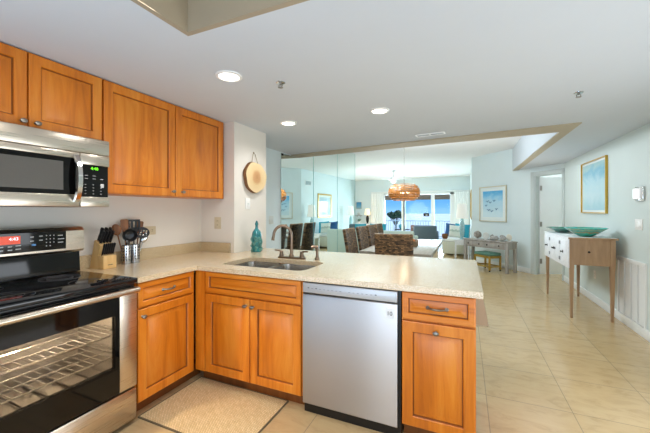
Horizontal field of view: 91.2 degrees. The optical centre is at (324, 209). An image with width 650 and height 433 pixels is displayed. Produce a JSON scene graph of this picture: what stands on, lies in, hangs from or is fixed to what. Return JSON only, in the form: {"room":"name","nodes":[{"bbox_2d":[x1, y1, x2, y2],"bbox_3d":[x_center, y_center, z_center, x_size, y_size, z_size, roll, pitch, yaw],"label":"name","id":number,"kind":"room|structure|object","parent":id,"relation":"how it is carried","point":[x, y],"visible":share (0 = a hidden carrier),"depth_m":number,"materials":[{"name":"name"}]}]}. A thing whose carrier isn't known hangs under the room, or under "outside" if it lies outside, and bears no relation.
{"room":"kitchen","nodes":[
{"label":"kitchen","id":0,"kind":"room"},
{"bbox_2d":[0,196,200,339],"bbox_3d":[-2.332,-0.055,1.256,0.160,2.800,5.820,0,0,24],"label":"wall","id":1,"kind":"structure","parent":0,"point":[176,220],"depth_m":2.63,"materials":[{"name":"beige paint"}]},
{"bbox_2d":[0,42,101,139],"bbox_3d":[-1.784,-0.672,1.856,0.356,0.434,0.756,0,0,24],"label":"upper cabinet","id":2,"kind":"object","parent":1,"relation":"attached to","point":[36,91],"visible":0.97,"depth_m":1.86,"materials":[{"name":"brown wood"}]},
{"bbox_2d":[0,121,108,206],"bbox_3d":[-1.740,-0.236,1.837,0.446,0.434,0.752,0,0,24],"label":"microwave","id":3,"kind":"object","parent":2,"relation":"attached to","point":[39,167],"visible":1,"depth_m":1.81,"materials":[{"name":"silver metal"}]},
{"bbox_2d":[144,226,155,234],"bbox_3d":[-1.551,0.182,2.819,0.008,0.075,0.115,0,0,24],"label":"wall outlet","id":4,"kind":"object","parent":1,"relation":"attached to","point":[152,229],"visible":0.75,"depth_m":2.83,"materials":[{"name":"beige plastic"}]},
{"bbox_2d":[80,241,230,269],"bbox_3d":[-1.371,0.382,2.748,0.393,0.098,1.185,0,0,24],"label":"backsplash","id":5,"kind":"structure","parent":1,"relation":"attached to","point":[169,250],"depth_m":3.01,"materials":[{"name":"stone"}]},
{"bbox_2d":[102,79,222,198],"bbox_3d":[-1.390,-0.501,2.750,0.356,0.776,1.190,0,0,24],"label":"upper cabinet","id":6,"kind":"object","parent":1,"relation":"attached to","point":[158,148],"visible":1,"depth_m":2.53,"materials":[{"name":"brown wood"}]},
{"bbox_2d":[201,121,265,252],"bbox_3d":[-1.073,-0.055,3.575,0.595,2.800,0.560,0,0,24],"label":"wall","id":7,"kind":"structure","parent":0,"point":[240,141],"depth_m":3.30,"materials":[{"name":"beige paint"}]},
{"bbox_2d":[214,217,220,228],"bbox_3d":[-1.107,0.133,3.280,0.085,0.122,0.008,0,0,24],"label":"wall outlet","id":8,"kind":"object","parent":7,"relation":"attached to","point":[217,220],"visible":1,"depth_m":3.28,"materials":[{"name":"beige plastic"}]},
{"bbox_2d":[245,198,249,208],"bbox_3d":[-0.822,-0.068,3.394,0.010,0.118,0.075,0,0,24],"label":"light switch","id":9,"kind":"object","parent":7,"relation":"attached to","point":[247,200],"visible":1,"depth_m":3.38,"materials":[{"name":"white plastic"}]},
{"bbox_2d":[243,152,266,192],"bbox_3d":[-0.764,-0.407,3.483,0.045,0.452,0.382,0,0,24],"label":"wood slice","id":10,"kind":"object","parent":7,"relation":"attached to","point":[254,175],"visible":1,"depth_m":3.43,"materials":[{"name":"beige wood"}]},
{"bbox_2d":[266,147,293,248],"bbox_3d":[-0.244,-0.055,5.920,0.222,2.800,4.400,0,0,24],"label":"wall","id":11,"kind":"structure","parent":0,"point":[272,156],"depth_m":4.67,"materials":[{"name":"paint"}]},
{"bbox_2d":[269,216,273,223],"bbox_3d":[-0.783,0.145,4.639,0.009,0.120,0.115,0,0,24],"label":"light switch","id":12,"kind":"object","parent":11,"relation":"attached to","point":[271,218],"visible":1,"depth_m":4.64,"materials":[{"name":"grey plastic"}]},
{"bbox_2d":[280,153,313,250],"bbox_3d":[-0.444,-0.028,5.356,0.022,2.705,1.076,0,0,25],"label":"mirror panel","id":13,"kind":"object","parent":11,"relation":"attached to","point":[296,174],"visible":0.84,"depth_m":5.31,"materials":[{"name":"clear mirror"}]},
{"bbox_2d":[314,154,337,251],"bbox_3d":[0.024,-0.028,6.348,0.017,2.705,1.114,0,0,25],"label":"mirror panel","id":14,"kind":"object","parent":11,"relation":"attached to","point":[325,166],"visible":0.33,"depth_m":6.34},
{"bbox_2d":[338,153,354,252],"bbox_3d":[0.499,-0.028,7.351,0.019,2.705,1.102,0,0,25],"label":"mirror panel","id":15,"kind":"object","parent":11,"relation":"attached to","point":[346,161],"visible":0.57,"depth_m":7.27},
{"bbox_2d":[291,122,581,170],"bbox_3d":[1.784,-0.888,5.921,3.675,0.016,4.277,0,0,24],"label":"trim","id":16,"kind":"structure","parent":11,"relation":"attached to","point":[562,129],"depth_m":4.03,"materials":[{"name":"beige paint"}]},
{"bbox_2d":[0,0,649,169],"bbox_3d":[0.705,-1.173,2.682,4.570,0.563,11.077,0,0,24],"label":"ceiling","id":17,"kind":"structure","parent":0,"point":[453,67],"depth_m":1.96,"materials":[{"name":"paint"}]},
{"bbox_2d":[131,0,308,35],"bbox_3d":[-0.320,-1.133,0.490,1.620,0.484,1.780,0,0,24],"label":"trim","id":18,"kind":"structure","parent":17,"relation":"attached to","point":[190,17],"depth_m":1.50,"materials":[{"name":"beige paint"}]},
{"bbox_2d":[215,70,242,81],"bbox_3d":[-0.639,-0.887,2.117,0.176,0.010,0.176,0,0,24],"label":"recessed light","id":19,"kind":"object","parent":17,"relation":"in","point":[224,75],"visible":1,"depth_m":2.10,"materials":[{"name":"white paint"}]},
{"bbox_2d":[276,81,284,88],"bbox_3d":[-0.311,-0.873,2.225,0.066,0.037,0.066,0,0,24],"label":"sprinkler","id":20,"kind":"object","parent":17,"relation":"attached to","point":[280,83],"visible":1,"depth_m":2.22,"materials":[{"name":"metal"}]},
{"bbox_2d":[280,121,296,125],"bbox_3d":[-0.374,-0.887,3.260,0.176,0.010,0.176,0,0,24],"label":"recessed light","id":21,"kind":"object","parent":17,"relation":"in","point":[286,123],"visible":1,"depth_m":3.25,"materials":[{"name":"white paint"}]},
{"bbox_2d":[370,107,388,113],"bbox_3d":[0.489,-0.887,2.851,0.176,0.010,0.176,0,0,24],"label":"recessed light","id":22,"kind":"object","parent":17,"relation":"in","point":[380,110],"visible":1,"depth_m":2.83,"materials":[{"name":"white paint"}]},
{"bbox_2d":[415,131,445,136],"bbox_3d":[1.234,-0.887,3.734,0.330,0.010,0.100,0,0,31],"label":"ceiling vent","id":23,"kind":"object","parent":17,"relation":"in","point":[443,132],"visible":1,"depth_m":3.72,"materials":[{"name":"white metal"}]},
{"bbox_2d":[573,91,583,97],"bbox_3d":[1.925,-0.873,2.414,0.066,0.037,0.066,0,0,24],"label":"sprinkler","id":24,"kind":"object","parent":17,"relation":"attached to","point":[577,92],"visible":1,"depth_m":2.41,"materials":[{"name":"metal"}]},
{"bbox_2d":[111,244,649,432],"bbox_3d":[2.367,1.395,5.377,10.400,0.100,17.150,0,0,24],"label":"floor","id":25,"kind":"structure","parent":0,"point":[540,368],"depth_m":2.67,"materials":[{"name":"tile"}]},
{"bbox_2d":[0,226,140,432],"bbox_3d":[-1.606,0.731,1.781,0.706,1.228,0.760,0,0,24],"label":"range","id":26,"kind":"object","parent":25,"relation":"on","point":[68,334],"visible":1,"depth_m":1.87,"materials":[{"name":"grey metal"}]},
{"bbox_2d":[0,270,136,311],"bbox_3d":[-1.616,0.442,1.786,0.613,0.029,0.760,0,0,24],"label":"cooktop","id":27,"kind":"object","parent":26,"relation":"in","point":[19,293],"depth_m":1.80,"materials":[{"name":"glass"}]},
{"bbox_2d":[133,271,199,411],"bbox_3d":[-1.352,0.906,2.433,0.678,0.878,0.620,0,0,24],"label":"base cabinet","id":28,"kind":"object","parent":25,"relation":"on","point":[165,306],"visible":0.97,"depth_m":2.22,"materials":[{"name":"brown wood"}]},
{"bbox_2d":[137,376,288,432],"bbox_3d":[-0.734,1.340,2.144,0.808,0.009,0.545,0,0,24],"label":"kitchen mat","id":29,"kind":"object","parent":25,"relation":"on","point":[205,405],"visible":1,"depth_m":2.12,"materials":[{"name":"beige fabric"}]},
{"bbox_2d":[196,263,304,404],"bbox_3d":[-0.466,0.906,2.568,0.937,0.878,0.650,0,0,24],"label":"base cabinet","id":30,"kind":"object","parent":25,"relation":"on","point":[249,329],"visible":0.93,"depth_m":2.28,"materials":[{"name":"brown wood"}]},
{"bbox_2d":[303,281,403,432],"bbox_3d":[0.264,0.907,2.250,0.640,0.876,0.605,0,0,24],"label":"dishwasher","id":31,"kind":"object","parent":25,"relation":"on","point":[352,335],"visible":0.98,"depth_m":1.96,"materials":[{"name":"silver metal"}]},
{"bbox_2d":[355,230,417,249],"bbox_3d":[1.510,0.950,9.065,2.100,0.790,0.950,0,0,24],"label":"sofa","id":32,"kind":"object","parent":25,"relation":"on","point":[384,231],"visible":0.06,"depth_m":8.42,"materials":[{"name":"white fabric"}]},
{"bbox_2d":[359,239,442,257],"bbox_3d":[1.397,0.960,5.394,0.990,0.750,2.240,0,0,24],"label":"dining table","id":33,"kind":"object","parent":25,"relation":"on","point":[426,247],"visible":0.35,"depth_m":4.83,"materials":[{"name":"white"}]},
{"bbox_2d":[413,239,417,246],"bbox_3d":[1.423,0.539,5.219,0.180,0.090,0.440,0,0,21],"label":"wooden tray","id":34,"kind":"object","parent":33,"relation":"on","point":[415,243],"visible":0.41,"depth_m":5.01,"materials":[{"name":"brown wood"}]},
{"bbox_2d":[413,225,438,248],"bbox_3d":[3.470,0.930,10.912,0.770,0.830,0.830,0,0,24],"label":"armchair","id":35,"kind":"object","parent":25,"relation":"on","point":[430,232],"visible":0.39,"depth_m":10.54,"materials":[{"name":"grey fabric"}]},
{"bbox_2d":[402,291,475,432],"bbox_3d":[0.740,0.906,2.034,0.392,0.878,0.656,0,0,24],"label":"base cabinet","id":36,"kind":"object","parent":25,"relation":"on","point":[439,331],"visible":1,"depth_m":1.76,"materials":[{"name":"brown wood"}]},
{"bbox_2d":[80,241,482,298],"bbox_3d":[-0.244,0.400,2.511,2.646,0.133,1.660,0,0,24],"label":"countertop","id":37,"kind":"structure","parent":36,"relation":"on","point":[438,276],"depth_m":2.38,"materials":[{"name":"stone"}]},
{"bbox_2d":[90,240,115,268],"bbox_3d":[-1.652,0.326,2.369,0.144,0.209,0.099,0,0,20],"label":"knife block","id":38,"kind":"object","parent":37,"relation":"on","point":[98,261],"visible":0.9,"depth_m":2.33,"materials":[{"name":"brown wood"}]},
{"bbox_2d":[97,227,103,241],"bbox_3d":[-1.648,0.186,2.335,0.075,0.120,0.021,0,0,20],"label":"kitchen knife","id":39,"kind":"object","parent":38,"relation":"in","point":[102,228],"visible":0.86,"depth_m":2.33,"materials":[{"name":"black plastic"}]},
{"bbox_2d":[99,231,105,243],"bbox_3d":[-1.627,0.206,2.323,0.068,0.111,0.019,0,0,20],"label":"kitchen knife","id":40,"kind":"object","parent":38,"relation":"in","point":[103,232],"visible":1,"depth_m":2.32,"materials":[{"name":"black plastic"}]},
{"bbox_2d":[102,230,108,243],"bbox_3d":[-1.620,0.206,2.345,0.068,0.111,0.019,0,0,20],"label":"kitchen knife","id":41,"kind":"object","parent":38,"relation":"in","point":[106,231],"visible":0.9,"depth_m":2.34,"materials":[{"name":"black plastic"}]},
{"bbox_2d":[105,230,111,243],"bbox_3d":[-1.612,0.206,2.367,0.068,0.111,0.019,0,0,20],"label":"kitchen knife","id":42,"kind":"object","parent":38,"relation":"in","point":[110,231],"visible":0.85,"depth_m":2.36,"materials":[{"name":"black plastic"}]},
{"bbox_2d":[108,230,114,242],"bbox_3d":[-1.604,0.206,2.389,0.068,0.111,0.019,0,0,20],"label":"kitchen knife","id":43,"kind":"object","parent":38,"relation":"in","point":[113,231],"visible":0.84,"depth_m":2.38,"materials":[{"name":"black plastic"}]},
{"bbox_2d":[121,245,130,264],"bbox_3d":[-1.586,0.355,2.539,0.072,0.150,0.072,0,0,24],"label":"utensil crock","id":44,"kind":"object","parent":37,"relation":"on","point":[125,250],"visible":0.98,"depth_m":2.51,"materials":[{"name":"metal"}]},
{"bbox_2d":[112,224,120,248],"bbox_3d":[-1.622,0.266,2.502,0.023,0.314,0.096,0,0,43],"label":"wooden spoon","id":45,"kind":"object","parent":44,"relation":"in","point":[116,228],"visible":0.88,"depth_m":2.49,"materials":[{"name":"brown wood"}]},
{"bbox_2d":[120,219,127,245],"bbox_3d":[-1.600,0.248,2.535,0.057,0.350,0.010,0,0,-39],"label":"wooden spatula","id":46,"kind":"object","parent":44,"relation":"in","point":[123,222],"visible":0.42,"depth_m":2.53,"materials":[{"name":"brown wood"}]},
{"bbox_2d":[122,229,137,244],"bbox_3d":[-1.554,0.286,2.531,0.104,0.274,0.048,0,0,-35],"label":"ladle","id":47,"kind":"object","parent":44,"relation":"in","point":[129,235],"visible":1,"depth_m":2.53,"materials":[{"name":"black plastic"}]},
{"bbox_2d":[130,244,139,262],"bbox_3d":[-1.554,0.355,2.601,0.072,0.150,0.072,0,0,24],"label":"utensil crock","id":48,"kind":"object","parent":37,"relation":"on","point":[135,250],"visible":0.87,"depth_m":2.57,"materials":[{"name":"metal"}]},
{"bbox_2d":[128,219,139,244],"bbox_3d":[-1.566,0.250,2.607,0.094,0.346,0.020,0,0,-36],"label":"slotted turner","id":49,"kind":"object","parent":48,"relation":"in","point":[129,220],"visible":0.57,"depth_m":2.61,"materials":[{"name":"black plastic"}]},
{"bbox_2d":[137,221,143,243],"bbox_3d":[-1.561,0.257,2.657,0.035,0.333,0.082,0,0,24],"label":"wooden spatula","id":50,"kind":"object","parent":48,"relation":"in","point":[141,222],"visible":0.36,"depth_m":2.67,"materials":[{"name":"brown wood"}]},
{"bbox_2d":[135,227,149,247],"bbox_3d":[-1.504,0.281,2.617,0.108,0.284,0.016,0,0,-33],"label":"skimmer","id":51,"kind":"object","parent":48,"relation":"in","point":[141,236],"visible":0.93,"depth_m":2.61,"materials":[{"name":"silver metal"}]},
{"bbox_2d":[139,232,147,250],"bbox_3d":[-1.526,0.303,2.650,0.026,0.242,0.094,0,0,38],"label":"spoon","id":52,"kind":"object","parent":48,"relation":"in","point":[143,240],"visible":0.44,"depth_m":2.65,"materials":[{"name":"silver metal"}]},
{"bbox_2d":[250,221,262,251],"bbox_3d":[-0.709,0.275,3.291,0.121,0.332,0.121,0,0,-32],"label":"bottle vase","id":53,"kind":"object","parent":37,"relation":"on","point":[256,238],"visible":0.99,"depth_m":3.25,"materials":[{"name":"teal glass"}]},
{"bbox_2d":[236,261,314,270],"bbox_3d":[-0.417,0.557,2.576,0.788,0.181,0.438,0,0,24],"label":"sink","id":54,"kind":"object","parent":37,"relation":"in","point":[295,267],"visible":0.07,"depth_m":2.75,"materials":[{"name":"metal"}]},
{"bbox_2d":[271,224,307,258],"bbox_3d":[-0.308,0.279,2.812,0.334,0.302,0.106,0,0,22],"label":"faucet","id":55,"kind":"object","parent":37,"relation":"on","point":[281,255],"visible":1,"depth_m":2.82,"materials":[{"name":"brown metal"}]},
{"bbox_2d":[311,245,319,259],"bbox_3d":[-0.083,0.368,2.764,0.073,0.126,0.043,0,0,10],"label":"sprayer","id":56,"kind":"object","parent":37,"relation":"on","point":[313,246],"visible":1,"depth_m":2.75,"materials":[{"name":"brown metal"}]},
{"bbox_2d":[442,229,469,254],"bbox_3d":[4.235,0.920,10.204,0.790,0.750,1.910,0,0,24],"label":"chaise","id":57,"kind":"object","parent":25,"relation":"on","point":[448,245],"visible":0.39,"depth_m":9.40,"materials":[{"name":"beige fabric"}]},
{"bbox_2d":[442,233,447,238],"bbox_3d":[3.594,0.784,9.530,0.180,0.150,0.177,0,0,24],"label":"woven basket","id":58,"kind":"object","parent":57,"relation":"on","point":[444,236],"visible":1,"depth_m":9.47,"materials":[{"name":"brown wicker"}]},
{"bbox_2d":[445,223,454,235],"bbox_3d":[3.966,0.630,9.902,0.460,0.449,0.166,0,0,24],"label":"throw pillow","id":59,"kind":"object","parent":57,"relation":"on","point":[447,224],"visible":0.35,"depth_m":9.92,"materials":[{"name":"blue fabric"}]},
{"bbox_2d":[448,225,460,237],"bbox_3d":[3.922,0.645,9.517,0.431,0.402,0.160,0,0,24],"label":"throw pillow","id":60,"kind":"object","parent":57,"relation":"on","point":[454,231],"visible":0.73,"depth_m":9.49,"materials":[{"name":"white fabric"}]},
{"bbox_2d":[442,237,469,241],"bbox_3d":[4.226,0.901,10.207,0.770,0.083,1.910,0,0,24],"label":"seat cushion","id":61,"kind":"object","parent":57,"relation":"on","point":[450,239],"depth_m":9.45,"materials":[{"name":"white fabric"}]},
{"bbox_2d":[455,223,469,237],"bbox_3d":[4.145,0.625,9.615,0.460,0.449,0.166,0,0,24],"label":"throw pillow","id":62,"kind":"object","parent":57,"relation":"on","point":[467,227],"visible":0.4,"depth_m":9.53,"materials":[{"name":"teal fabric"}]},
{"bbox_2d":[454,238,468,259],"bbox_3d":[3.807,1.077,8.835,0.400,0.535,0.400,0,0,24],"label":"end table","id":63,"kind":"object","parent":25,"relation":"on","point":[458,241],"visible":0.62,"depth_m":8.71,"materials":[{"name":"white paint"}]},
{"bbox_2d":[456,204,467,238],"bbox_3d":[3.791,0.304,8.798,0.310,1.010,0.310,0,0,24],"label":"table lamp","id":64,"kind":"object","parent":63,"relation":"on","point":[461,208],"visible":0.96,"depth_m":8.73,"materials":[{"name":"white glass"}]},
{"bbox_2d":[476,299,488,326],"bbox_3d":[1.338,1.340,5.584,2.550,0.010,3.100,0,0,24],"label":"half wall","id":65,"kind":"structure","parent":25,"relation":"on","point":[481,317],"depth_m":4.06,"materials":[{"name":"beige paint"}]},
{"bbox_2d":[343,228,358,252],"bbox_3d":[0.608,0.813,4.955,0.620,1.042,0.480,0,0,24],"label":"dining chair","id":66,"kind":"object","parent":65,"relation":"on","point":[350,239],"visible":0.41,"depth_m":5.06,"materials":[{"name":"brown wicker"}]},
{"bbox_2d":[356,226,368,250],"bbox_3d":[0.866,0.813,5.541,0.620,1.042,0.480,0,0,24],"label":"dining chair","id":67,"kind":"object","parent":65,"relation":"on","point":[361,231],"visible":0.41,"depth_m":5.63,"materials":[{"name":"brown wicker"}]},
{"bbox_2d":[366,225,375,246],"bbox_3d":[1.120,0.813,6.117,0.620,1.042,0.480,0,0,24],"label":"dining chair","id":68,"kind":"object","parent":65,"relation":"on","point":[371,229],"visible":0.36,"depth_m":6.14,"materials":[{"name":"brown wicker"}]},
{"bbox_2d":[374,223,383,232],"bbox_3d":[1.361,0.813,6.667,0.620,1.042,0.480,0,0,24],"label":"dining chair","id":69,"kind":"object","parent":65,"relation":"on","point":[379,228],"visible":0.23,"depth_m":6.80,"materials":[{"name":"brown wicker"}]},
{"bbox_2d":[374,233,412,255],"bbox_3d":[0.936,0.813,4.149,0.480,1.042,0.620,0,0,24],"label":"dining chair","id":70,"kind":"object","parent":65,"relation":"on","point":[385,244],"visible":0.28,"depth_m":3.88,"materials":[{"name":"brown wicker"}]},
{"bbox_2d":[474,251,501,271],"bbox_3d":[3.644,1.143,7.137,0.332,0.405,0.450,0,0,-18],"label":"stool","id":71,"kind":"object","parent":25,"relation":"on","point":[490,255],"visible":0.84,"depth_m":6.98,"materials":[{"name":"gold metal"}]},
{"bbox_2d":[474,251,500,255],"bbox_3d":[3.644,0.973,7.137,0.330,0.065,0.450,0,0,-18],"label":"cushion","id":72,"kind":"object","parent":71,"relation":"on","point":[477,253],"depth_m":7.03,"materials":[{"name":"teal fabric"}]},
{"bbox_2d":[463,238,517,273],"bbox_3d":[3.710,1.011,7.210,0.368,0.668,1.106,0,0,-28],"label":"console table","id":73,"kind":"object","parent":25,"relation":"on","point":[494,244],"visible":0.85,"depth_m":6.87,"materials":[{"name":"grey wood"}]},
{"bbox_2d":[474,231,481,238],"bbox_3d":[3.564,0.581,7.424,0.171,0.191,0.171,0,0,24],"label":"orb","id":74,"kind":"object","parent":73,"relation":"on","point":[477,234],"visible":1,"depth_m":7.39,"materials":[{"name":"grey"}]},
{"bbox_2d":[483,232,488,239],"bbox_3d":[3.681,0.593,7.271,0.040,0.168,0.160,0,0,-28],"label":"disc","id":75,"kind":"object","parent":73,"relation":"on","point":[485,235],"visible":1,"depth_m":7.26,"materials":[{"name":"white plastic"}]},
{"bbox_2d":[490,234,498,239],"bbox_3d":[3.761,0.606,7.061,0.100,0.137,0.208,0,0,-28],"label":"fish","id":76,"kind":"object","parent":73,"relation":"on","point":[492,237],"visible":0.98,"depth_m":7.03},
{"bbox_2d":[499,235,506,240],"bbox_3d":[3.835,0.607,6.860,0.129,0.135,0.171,0,0,0],"label":"conch shell","id":77,"kind":"object","parent":73,"relation":"on","point":[502,237],"visible":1,"depth_m":6.83,"materials":[{"name":"white"}]},
{"bbox_2d":[506,234,511,241],"bbox_3d":[3.959,0.598,6.842,0.050,0.157,0.130,0,0,-28],"label":"ornament","id":78,"kind":"object","parent":73,"relation":"on","point":[509,237],"visible":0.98,"depth_m":6.82,"materials":[{"name":"white ceramic"}]},
{"bbox_2d":[544,231,618,322],"bbox_3d":[3.498,0.842,4.465,0.519,1.006,1.339,0,0,24],"label":"console table","id":79,"kind":"object","parent":25,"relation":"on","point":[569,249],"visible":0.97,"depth_m":3.94,"materials":[{"name":"white paint"}]},
{"bbox_2d":[546,227,569,232],"bbox_3d":[3.606,0.303,4.815,0.420,0.073,0.600,0,0,24],"label":"glass bowl","id":80,"kind":"object","parent":79,"relation":"on","point":[557,229],"visible":0.77,"depth_m":4.72,"materials":[{"name":"teal glass"}]},
{"bbox_2d":[564,227,608,236],"bbox_3d":[3.342,0.283,4.079,0.450,0.113,0.450,0,0,24],"label":"glass bowl","id":81,"kind":"object","parent":79,"relation":"on","point":[579,231],"visible":0.98,"depth_m":3.99,"materials":[{"name":"teal glass"}]},
{"bbox_3d":[1.719,0.978,14.453,1.100,0.735,0.400,0,0,24],"label":"console table","id":82,"kind":"object","parent":25,"relation":"on","visible":0},
{"bbox_2d":[365,208,369,223],"bbox_3d":[1.920,0.265,14.364,0.260,0.690,0.260,0,0,24],"label":"table lamp","id":83,"kind":"object","parent":82,"relation":"on","point":[367,211],"visible":1,"depth_m":14.30,"materials":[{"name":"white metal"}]},
{"bbox_2d":[387,210,400,230],"bbox_3d":[3.880,3.872,17.511,0.966,7.797,0.862,0,0,24],"label":"tree","id":84,"kind":"object","parent":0,"point":[397,214],"visible":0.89,"depth_m":17.38,"materials":[{"name":"green plant"}]},
{"bbox_2d":[355,176,469,222],"bbox_3d":[3.649,-0.055,14.084,5.330,2.800,0.120,0,0,24],"label":"wall","id":85,"kind":"structure","parent":0,"point":[363,188],"depth_m":14.22,"materials":[{"name":"paint"}]},
{"bbox_2d":[356,202,361,208],"bbox_3d":[1.591,-0.215,14.907,0.280,0.330,0.029,0,0,24],"label":"framed picture","id":86,"kind":"object","parent":85,"relation":"attached to","point":[358,204],"visible":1,"depth_m":14.91},
{"bbox_2d":[371,193,383,223],"bbox_3d":[2.377,0.290,14.472,0.590,2.090,0.030,0,0,24],"label":"curtain","id":87,"kind":"object","parent":85,"relation":"hanging from","point":[377,199],"visible":0.59,"depth_m":14.47,"materials":[{"name":"white fabric"}]},
{"bbox_2d":[384,192,453,230],"bbox_3d":[4.039,0.300,13.890,3.000,2.090,0.120,0,0,24],"label":"window","id":88,"kind":"structure","parent":85,"relation":"in","point":[450,193],"depth_m":13.63,"materials":[{"name":"white paint"}]},
{"bbox_2d":[405,195,430,199],"bbox_3d":[4.034,-0.552,13.836,1.085,0.215,0.021,0,0,24],"label":"roller blind","id":89,"kind":"object","parent":88,"relation":"attached to","point":[421,197],"visible":0.54,"depth_m":13.72,"materials":[{"name":"grey fabric"}]},
{"bbox_2d":[435,194,449,199],"bbox_3d":[4.949,-0.552,13.433,0.605,0.215,0.021,0,0,24],"label":"roller blind","id":90,"kind":"object","parent":88,"relation":"attached to","point":[437,196],"visible":1,"depth_m":13.43,"materials":[{"name":"grey fabric"}]},
{"bbox_2d":[371,190,469,193],"bbox_3d":[4.024,-0.790,13.820,4.130,0.070,0.060,0,0,24],"label":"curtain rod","id":91,"kind":"structure","parent":85,"relation":"attached to","point":[438,190],"depth_m":13.38,"materials":[{"name":"white paint"}]},
{"bbox_2d":[454,191,469,224],"bbox_3d":[5.608,0.290,13.050,0.590,2.090,0.030,0,0,24],"label":"curtain","id":92,"kind":"object","parent":85,"relation":"hanging from","point":[459,197],"visible":0.42,"depth_m":13.04,"materials":[{"name":"white fabric"}]},
{"bbox_2d":[354,136,521,180],"bbox_3d":[1.926,-1.435,9.215,6.100,0.100,10.420,0,0,24],"label":"ceiling","id":93,"kind":"structure","parent":0,"point":[447,159],"depth_m":8.90,"materials":[{"name":"white paint"}]},
{"bbox_2d":[389,170,398,182],"bbox_3d":[2.408,-1.163,11.177,0.959,0.445,0.959,0,0,-44],"label":"ceiling fan","id":94,"kind":"object","parent":93,"relation":"hanging from","point":[393,179],"visible":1,"depth_m":11.11,"materials":[{"name":"white paint"}]},
{"bbox_2d":[388,149,419,200],"bbox_3d":[1.488,-0.779,5.987,0.581,1.212,0.582,0,0,-19],"label":"pendant lamp","id":95,"kind":"object","parent":93,"relation":"hanging from","point":[396,192],"visible":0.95,"depth_m":5.81,"materials":[{"name":"wicker"}]},
{"bbox_2d":[470,167,471,237],"bbox_3d":[5.000,-0.055,10.708,0.137,2.800,5.170,0,0,24],"label":"wall","id":96,"kind":"structure","parent":0,"point":[471,167],"depth_m":10.30,"materials":[{"name":"paint"}]},
{"bbox_2d":[470,189,471,219],"bbox_3d":[4.621,-0.165,10.056,0.029,0.900,1.140,0,0,24],"label":"framed picture","id":97,"kind":"object","parent":96,"relation":"attached to","point":[471,189],"visible":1,"depth_m":9.53,"materials":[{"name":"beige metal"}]},
{"bbox_2d":[472,149,564,268],"bbox_3d":[4.275,-0.055,7.247,0.120,2.800,2.480,0,0,-16],"label":"wall","id":98,"kind":"structure","parent":0,"point":[493,169],"depth_m":7.28,"materials":[{"name":"paint"}]},
{"bbox_2d":[479,185,506,221],"bbox_3d":[4.063,-0.145,7.722,0.030,0.860,0.840,0,0,-16],"label":"framed picture","id":99,"kind":"object","parent":98,"relation":"attached to","point":[492,199],"visible":1,"depth_m":7.69},
{"bbox_2d":[483,190,502,216],"bbox_3d":[4.071,-0.145,7.725,0.010,0.636,0.616,0,0,-16],"label":"artwork","id":100,"kind":"object","parent":99,"relation":"attached to","point":[492,199],"depth_m":7.70},
{"bbox_2d":[476,258,530,273],"bbox_3d":[4.121,1.292,7.546,0.014,0.105,1.700,0,0,-16],"label":"baseboard","id":101,"kind":"structure","parent":98,"relation":"attached to","point":[522,269],"depth_m":7.24,"materials":[{"name":"white paint"}]},
{"bbox_2d":[531,168,564,280],"bbox_3d":[4.851,0.275,6.492,0.856,2.140,0.715,0,0,-16],"label":"door","id":102,"kind":"structure","parent":98,"relation":"in","point":[547,193],"depth_m":6.62,"materials":[{"name":"grey paint"}]},
{"bbox_2d":[540,174,561,176],"bbox_3d":[6.759,0.045,8.988,4.470,2.600,0.100,0,0,24],"label":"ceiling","id":103,"kind":"structure","parent":0,"point":[557,175],"depth_m":9.04,"materials":[{"name":"paint"}]},
{"bbox_2d":[565,123,649,330],"bbox_3d":[2.577,-0.055,1.411,0.120,2.800,10.060,0,0,24],"label":"wall","id":104,"kind":"structure","parent":0,"point":[628,154],"depth_m":3.89,"materials":[{"name":"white paint"}]},
{"bbox_2d":[581,155,607,213],"bbox_3d":[3.922,-0.340,4.654,0.029,0.775,0.980,0,0,24],"label":"framed picture","id":105,"kind":"object","parent":104,"relation":"attached to","point":[594,173],"visible":1,"depth_m":4.57,"materials":[{"name":"blue paper"}]},
{"bbox_2d":[564,275,649,341],"bbox_3d":[2.536,1.292,1.484,0.014,0.105,9.960,0,0,24],"label":"baseboard","id":106,"kind":"structure","parent":104,"relation":"attached to","point":[646,335],"depth_m":4.16,"materials":[{"name":"white paint"}]},
{"bbox_2d":[617,255,646,331],"bbox_3d":[3.470,0.917,3.608,0.016,0.715,0.670,0,0,24],"label":"air vent","id":107,"kind":"object","parent":104,"relation":"in","point":[631,274],"visible":1,"depth_m":3.57,"materials":[{"name":"white paint"}]},
{"bbox_2d":[633,186,644,200],"bbox_3d":[3.367,-0.175,3.424,0.055,0.156,0.170,0,0,24],"label":"wall sconce","id":108,"kind":"object","parent":104,"relation":"attached to","point":[638,192],"visible":1,"depth_m":3.38,"materials":[{"name":"metal"}]},
{"bbox_2d":[633,188,640,198],"bbox_3d":[3.358,-0.175,3.428,0.035,0.110,0.100,0,0,24],"label":"diffuser","id":109,"kind":"object","parent":108,"relation":"attached to","point":[637,191],"depth_m":3.39,"materials":[{"name":"white plastic"}]},
{"bbox_2d":[635,219,642,229],"bbox_3d":[3.406,0.158,3.454,0.009,0.118,0.165,0,0,24],"label":"light switch","id":110,"kind":"object","parent":104,"relation":"attached to","point":[638,222],"visible":1,"depth_m":3.44,"materials":[{"name":"white plastic"}]},
{"bbox_3d":[4.358,1.435,14.864,8.000,0.140,1.880,0,0,24],"label":"floor","id":111,"kind":"structure","parent":0,"visible":0},
{"bbox_2d":[385,220,449,236],"bbox_3d":[4.794,0.938,15.481,6.100,0.855,0.060,0,0,24],"label":"balcony railing","id":112,"kind":"object","parent":111,"relation":"on","point":[385,220],"visible":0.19,"depth_m":15.72,"materials":[{"name":"white metal"}]},
{"label":"outside","id":113,"kind":"structure","parent":0,"visible":0},
{"bbox_2d":[385,213,449,237],"bbox_3d":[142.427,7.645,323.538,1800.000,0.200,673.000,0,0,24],"label":"sea","id":114,"kind":"structure","parent":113,"point":[438,217],"depth_m":228.51,"materials":[{"name":"blue liquid"}]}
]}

